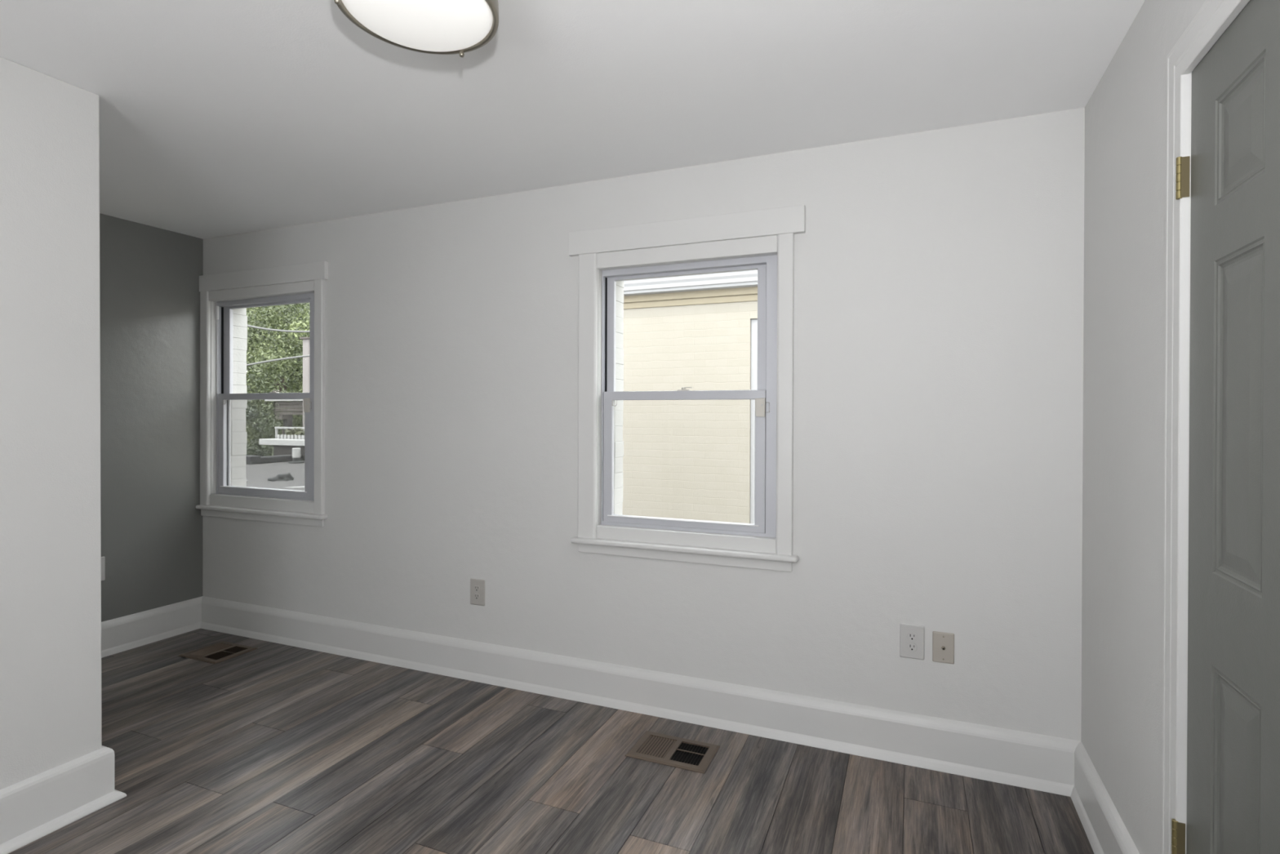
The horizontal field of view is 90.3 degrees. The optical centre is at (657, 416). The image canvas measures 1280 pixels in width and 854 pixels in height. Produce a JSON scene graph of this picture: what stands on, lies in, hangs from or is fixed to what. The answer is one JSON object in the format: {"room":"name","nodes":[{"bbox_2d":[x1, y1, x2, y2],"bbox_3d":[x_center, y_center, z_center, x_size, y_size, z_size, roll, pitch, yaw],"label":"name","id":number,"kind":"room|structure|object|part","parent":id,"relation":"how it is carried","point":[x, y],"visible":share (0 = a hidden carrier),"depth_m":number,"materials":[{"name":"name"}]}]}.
{"room":"empty bedroom","nodes":[
{"label":"empty bedroom","id":0,"kind":"room"},
{"bbox_2d":[0,56,102,789],"bbox_3d":[-3.008,0.104,1.155,1.491,2.330,2.625,0,0,22],"label":"wall partition","id":1,"kind":"structure","parent":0,"point":[51,512],"depth_m":1.97,"materials":[{"name":"white paint"}]},
{"bbox_2d":[0,745,126,853],"bbox_3d":[-2.984,1.181,1.173,1.532,0.178,2.672,0,0,22],"label":"baseboard","id":2,"kind":"structure","parent":1,"relation":"attached to","point":[32,808],"depth_m":1.97,"materials":[{"name":"white paint"}]},
{"bbox_2d":[99,213,203,622],"bbox_3d":[-3.538,0.099,1.999,0.120,2.530,4.000,0,0,22],"label":"wall","id":3,"kind":"structure","parent":0,"point":[152,523],"depth_m":3.56,"materials":[{"name":"grey paint"}]},
{"bbox_2d":[101,556,105,580],"bbox_3d":[-2.940,0.803,3.329,0.009,0.126,0.085,0,0,22],"label":"wall outlet","id":4,"kind":"object","parent":3,"relation":"attached to","point":[103,558],"visible":0.12,"depth_m":3.36,"materials":[{"name":"plastic"}]},
{"bbox_2d":[101,595,202,657],"bbox_3d":[-2.963,1.173,3.239,0.037,0.178,1.275,0,0,22],"label":"baseboard","id":5,"kind":"structure","parent":3,"relation":"attached to","point":[122,633],"depth_m":3.55,"materials":[{"name":"white paint"}]},
{"bbox_2d":[230,280,624,515],"bbox_3d":[-0.595,1.406,3.144,5.707,6.130,0.105,0,0,22],"label":"wall","id":6,"kind":"structure","parent":0,"point":[238,435],"depth_m":3.90,"materials":[{"name":"white paint"}]},
{"bbox_2d":[8,628,1093,853],"bbox_3d":[-1.385,1.305,1.206,4.577,0.060,3.920,0,0,22],"label":"floor","id":7,"kind":"structure","parent":0,"point":[273,748],"depth_m":2.21,"materials":[{"name":"laminate"}]},
{"bbox_2d":[178,640,257,663],"bbox_3d":[-2.352,1.260,3.413,0.285,0.006,0.232,0,0,22],"label":"floor vent","id":8,"kind":"object","parent":7,"relation":"in","point":[222,651],"visible":1,"depth_m":3.40,"materials":[{"name":"metal"}]},
{"bbox_2d":[625,730,719,773],"bbox_3d":[0.060,1.272,2.427,0.312,0.006,0.203,0,0,22],"label":"floor vent","id":9,"kind":"object","parent":7,"relation":"in","point":[654,747],"visible":1,"depth_m":2.42,"materials":[{"name":"metal"}]},
{"bbox_2d":[0,0,1145,239],"bbox_3d":[-1.370,-1.130,1.173,5.107,0.150,4.120,0,0,22],"label":"ceiling","id":10,"kind":"structure","parent":0,"point":[218,117],"depth_m":2.04,"materials":[{"name":"paint"}]},
{"bbox_2d":[333,0,498,57],"bbox_3d":[-0.549,-0.976,1.461,0.359,0.155,0.359,0,0,22],"label":"ceiling light","id":11,"kind":"object","parent":10,"relation":"attached to","point":[436,27],"visible":1,"depth_m":1.47,"materials":[{"name":"white glass"}]},
{"bbox_2d":[202,107,1084,740],"bbox_3d":[-0.629,0.106,3.044,5.107,2.530,0.100,0,0,22],"label":"wall","id":12,"kind":"structure","parent":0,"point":[938,308],"depth_m":2.51,"materials":[{"name":"white paint"}]},
{"bbox_2d":[195,261,328,526],"bbox_3d":[-2.252,-0.122,3.667,1.025,1.438,0.145,0,0,22],"label":"window","id":13,"kind":"structure","parent":12,"relation":"attached to","point":[300,283],"depth_m":3.65,"materials":[{"name":"white paint"}]},
{"bbox_3d":[-2.704,-0.110,3.825,0.068,1.275,0.050,0,0,22],"label":"casing","id":14,"kind":"part","parent":13,"relation":"part of","materials":[{"name":"white paint"}]},
{"bbox_3d":[-2.270,0.161,3.743,0.756,0.583,0.006,0,0,22],"label":"screen frame","id":15,"kind":"part","parent":13,"relation":"part of","materials":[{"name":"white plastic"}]},
{"bbox_3d":[-2.266,0.508,3.669,0.868,0.083,0.056,0,0,22],"label":"sub sill","id":16,"kind":"part","parent":13,"relation":"part of","materials":[{"name":"white paint"}]},
{"bbox_3d":[-2.287,0.159,3.701,0.764,0.590,0.022,0,0,22],"label":"sash","id":17,"kind":"part","parent":13,"relation":"part of","materials":[{"name":"metal"}]},
{"bbox_3d":[-2.247,-0.110,3.706,0.859,1.161,0.069,0,0,22],"label":"aluminium frame","id":18,"kind":"part","parent":13,"relation":"part of","materials":[{"name":"white metal"}]},
{"bbox_3d":[-2.275,-0.384,3.726,0.760,0.560,0.022,0,0,22],"label":"sash","id":19,"kind":"part","parent":13,"relation":"part of","materials":[{"name":"glass"}]},
{"bbox_3d":[-1.838,-0.106,3.479,0.064,1.275,0.050,0,0,22],"label":"casing","id":20,"kind":"part","parent":13,"relation":"part of","materials":[{"name":"white paint"}]},
{"bbox_2d":[470,577,484,605],"bbox_3d":[-0.874,0.851,3.085,0.085,0.126,0.009,0,0,22],"label":"wall outlet","id":21,"kind":"object","parent":12,"relation":"attached to","point":[477,585],"visible":1,"depth_m":3.08,"materials":[{"name":"plastic"}]},
{"bbox_2d":[473,593,479,599],"bbox_3d":[-0.875,0.871,3.083,0.034,0.028,0.003,0,0,22],"label":"receptacle","id":22,"kind":"object","parent":21,"relation":"attached to","point":[476,596],"depth_m":3.08,"materials":[{"name":"plastic"}]},
{"bbox_2d":[473,585,479,591],"bbox_3d":[-0.875,0.832,3.083,0.034,0.028,0.003,0,0,22],"label":"receptacle","id":23,"kind":"object","parent":21,"relation":"attached to","point":[476,588],"depth_m":3.08,"materials":[{"name":"plastic"}]},
{"bbox_2d":[200,595,1080,796],"bbox_3d":[-0.658,1.182,2.984,4.507,0.178,0.037,0,0,22],"label":"baseboard","id":24,"kind":"structure","parent":12,"relation":"attached to","point":[1028,760],"depth_m":2.65,"materials":[{"name":"white paint"}]},
{"bbox_2d":[568,204,805,571],"bbox_3d":[0.103,-0.109,2.726,1.050,1.442,0.145,0,0,22],"label":"window","id":25,"kind":"structure","parent":12,"relation":"attached to","point":[762,241],"depth_m":2.67,"materials":[{"name":"white paint"}]},
{"bbox_3d":[-0.307,-0.092,2.866,0.089,1.270,0.050,0,0,22],"label":"casing","id":26,"kind":"part","parent":25,"relation":"part of","materials":[{"name":"white paint"}]},
{"bbox_3d":[0.102,0.182,2.746,0.738,0.587,0.022,0,0,22],"label":"sash","id":27,"kind":"part","parent":25,"relation":"part of","materials":[{"name":"metal"}]},
{"bbox_3d":[0.115,-0.354,2.771,0.734,0.555,0.022,0,0,22],"label":"sash","id":28,"kind":"part","parent":25,"relation":"part of","materials":[{"name":"glass"}]},
{"bbox_3d":[0.112,0.527,2.719,0.806,0.076,0.056,0,0,22],"label":"sub sill","id":29,"kind":"part","parent":25,"relation":"part of","materials":[{"name":"white paint"}]},
{"bbox_3d":[0.128,-0.122,2.739,0.052,0.011,0.020,0,0,22],"label":"lock lever","id":30,"kind":"part","parent":25,"relation":"part of","materials":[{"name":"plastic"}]},
{"bbox_3d":[0.131,-0.083,2.756,0.798,1.151,0.069,0,0,22],"label":"aluminium frame","id":31,"kind":"part","parent":25,"relation":"part of","materials":[{"name":"white metal"}]},
{"bbox_3d":[0.511,-0.088,2.539,0.065,1.270,0.050,0,0,22],"label":"casing","id":32,"kind":"part","parent":25,"relation":"part of","materials":[{"name":"white paint"}]},
{"bbox_2d":[899,622,924,659],"bbox_3d":[0.944,0.833,2.358,0.085,0.126,0.009,0,0,22],"label":"wall outlet","id":33,"kind":"object","parent":12,"relation":"attached to","point":[912,637],"visible":1,"depth_m":2.35,"materials":[{"name":"plastic"}]},
{"bbox_2d":[906,642,916,651],"bbox_3d":[0.943,0.853,2.356,0.034,0.028,0.003,0,0,22],"label":"receptacle","id":34,"kind":"object","parent":33,"relation":"attached to","point":[911,646],"depth_m":2.36,"materials":[{"name":"plastic"}]},
{"bbox_2d":[906,632,917,640],"bbox_3d":[0.943,0.814,2.356,0.034,0.028,0.003,0,0,22],"label":"receptacle","id":35,"kind":"object","parent":33,"relation":"attached to","point":[910,636],"depth_m":2.35,"materials":[{"name":"plastic"}]},
{"bbox_2d":[932,631,954,663],"bbox_3d":[1.041,0.842,2.315,0.073,0.111,0.017,0,0,22],"label":"cable jack","id":36,"kind":"object","parent":12,"relation":"attached to","point":[943,643],"visible":1,"depth_m":2.32,"materials":[{"name":"plastic"}]},
{"bbox_2d":[1080,0,1250,853],"bbox_3d":[0.758,0.121,0.282,0.120,2.530,4.000,0,0,22],"label":"wall","id":37,"kind":"structure","parent":0,"point":[1126,113],"depth_m":1.71,"materials":[{"name":"white paint"}]},
{"bbox_2d":[1070,741,1139,853],"bbox_3d":[1.277,1.193,1.804,0.037,0.178,0.793,0,0,22],"label":"baseboard","id":38,"kind":"structure","parent":37,"relation":"attached to","point":[1106,832],"depth_m":1.90,"materials":[{"name":"white paint"}]},
{"bbox_2d":[1161,0,1249,853],"bbox_3d":[1.011,0.237,1.097,0.015,2.093,0.710,0,0,22],"label":"trim","id":39,"kind":"structure","parent":37,"relation":"attached to","point":[1213,18],"depth_m":1.36,"materials":[{"name":"white paint"}]},
{"bbox_2d":[1171,0,1279,853],"bbox_3d":[0.974,0.278,1.021,0.099,1.997,0.720,0,0,22],"label":"door","id":40,"kind":"structure","parent":37,"relation":"in","point":[1233,713],"depth_m":1.15,"materials":[{"name":"grey paint"}]},
{"label":"outside","id":41,"kind":"structure","parent":0,"visible":0},
{"bbox_3d":[8.418,4.445,31.800,80.000,0.100,59.800,0,0,22],"label":"ground","id":42,"kind":"structure","parent":41,"visible":0},
{"bbox_2d":[245,400,281,456],"bbox_3d":[-9.111,1.994,14.415,1.636,4.814,1.515,0,0,22],"label":"shrub","id":43,"kind":"object","parent":42,"relation":"on","point":[251,411],"visible":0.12,"depth_m":14.37,"materials":[{"name":"green plant"}]},
{"bbox_2d":[245,454,304,490],"bbox_3d":[-7.810,2.571,9.636,12.300,3.700,6.000,0,0,22],"label":"flat roof","id":44,"kind":"structure","parent":42,"relation":"on","point":[259,468],"depth_m":10.17,"materials":[{"name":"concrete"}]},
{"bbox_2d":[267,472,293,481],"bbox_3d":[-5.229,0.828,8.832,0.336,0.110,0.270,0,0,-7],"label":"scrap","id":45,"kind":"object","parent":44,"relation":"on","point":[280,477],"visible":1,"depth_m":8.78,"materials":[{"name":"black rubber"}]},
{"bbox_2d":[284,485,304,488],"bbox_3d":[-4.434,0.885,8.019,0.458,0.008,0.116,0,0,-33],"label":"scrap","id":46,"kind":"object","parent":44,"relation":"on","point":[304,486],"visible":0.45,"depth_m":7.96,"materials":[{"name":"white"}]},
{"bbox_2d":[288,448,304,463],"bbox_3d":[-6.755,0.726,11.902,0.260,0.280,0.260,0,0,22],"label":"vent pipe","id":47,"kind":"object","parent":44,"relation":"on","point":[295,451],"visible":1,"depth_m":11.85,"materials":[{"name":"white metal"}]},
{"bbox_2d":[245,302,310,454],"bbox_3d":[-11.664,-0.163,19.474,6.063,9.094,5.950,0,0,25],"label":"leafy tree","id":48,"kind":"object","parent":42,"relation":"on","point":[275,369],"visible":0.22,"depth_m":18.32,"materials":[{"name":"green plant"}]},
{"bbox_2d":[258,434,304,460],"bbox_3d":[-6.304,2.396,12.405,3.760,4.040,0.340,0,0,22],"label":"balcony","id":49,"kind":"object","parent":42,"relation":"on","point":[282,446],"depth_m":12.78,"materials":[{"name":"white wood"}]},
{"bbox_3d":[-6.153,2.496,12.366,3.450,3.840,0.200,0,0,22],"label":"wall panel","id":50,"kind":"part","parent":49,"relation":"part of","materials":[{"name":"grey wood"}]},
{"bbox_2d":[264,399,302,439],"bbox_3d":[-8.451,1.984,16.310,2.650,4.820,1.480,0,0,22],"label":"wooden balcony","id":51,"kind":"object","parent":42,"relation":"on","point":[287,409],"visible":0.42,"depth_m":15.97,"materials":[{"name":"wood"}]},
{"bbox_3d":[-8.676,-0.408,15.716,2.650,0.035,0.220,0,0,22],"label":"rail","id":52,"kind":"part","parent":51,"relation":"part of","materials":[{"name":"white wood"}]},
{"bbox_3d":[-9.476,2.165,16.305,0.150,4.450,0.150,0,0,22],"label":"support post","id":53,"kind":"part","parent":51,"relation":"part of","materials":[{"name":"wood"}]},
{"bbox_2d":[274,426,304,438],"bbox_3d":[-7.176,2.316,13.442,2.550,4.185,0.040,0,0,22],"label":"rail","id":54,"kind":"object","parent":42,"relation":"on","point":[275,428],"visible":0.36,"depth_m":13.81,"materials":[{"name":"white wood"}]},
{"bbox_3d":[-8.327,2.330,13.902,0.030,4.145,0.040,0,0,22],"label":"rail post","id":55,"kind":"part","parent":54,"relation":"part of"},
{"bbox_2d":[281,427,304,439],"bbox_3d":[-6.372,2.267,12.862,3.428,4.273,0.362,0,0,22],"label":"foliage","id":56,"kind":"object","parent":42,"relation":"on","point":[295,431],"visible":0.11,"depth_m":13.31,"materials":[{"name":"green plant"}]},
{"bbox_2d":[299,337,309,431],"bbox_3d":[-7.719,1.329,14.077,0.260,6.150,0.260,0,0,22],"label":"porch post","id":57,"kind":"object","parent":42,"relation":"on","point":[305,340],"visible":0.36,"depth_m":13.98,"materials":[{"name":"white wood"}]},
{"bbox_2d":[622,269,757,524],"bbox_3d":[3.011,1.204,7.054,9.700,6.530,4.155,0,0,22],"label":"neighboring building","id":58,"kind":"structure","parent":42,"relation":"on","point":[695,460],"depth_m":6.04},
{"bbox_2d":[246,355,309,366],"bbox_3d":[-6.161,-0.412,8.973,9.648,1.344,0.087,0,0,0],"label":"overhead cable","id":59,"kind":"object","parent":58,"relation":"attached to","point":[303,356],"visible":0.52,"depth_m":9.00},
{"bbox_2d":[247,324,309,332],"bbox_3d":[-6.163,-1.659,8.978,9.663,0.953,0.073,0,0,0],"label":"overhead cable","id":60,"kind":"object","parent":58,"relation":"attached to","point":[250,326],"visible":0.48,"depth_m":8.99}
]}

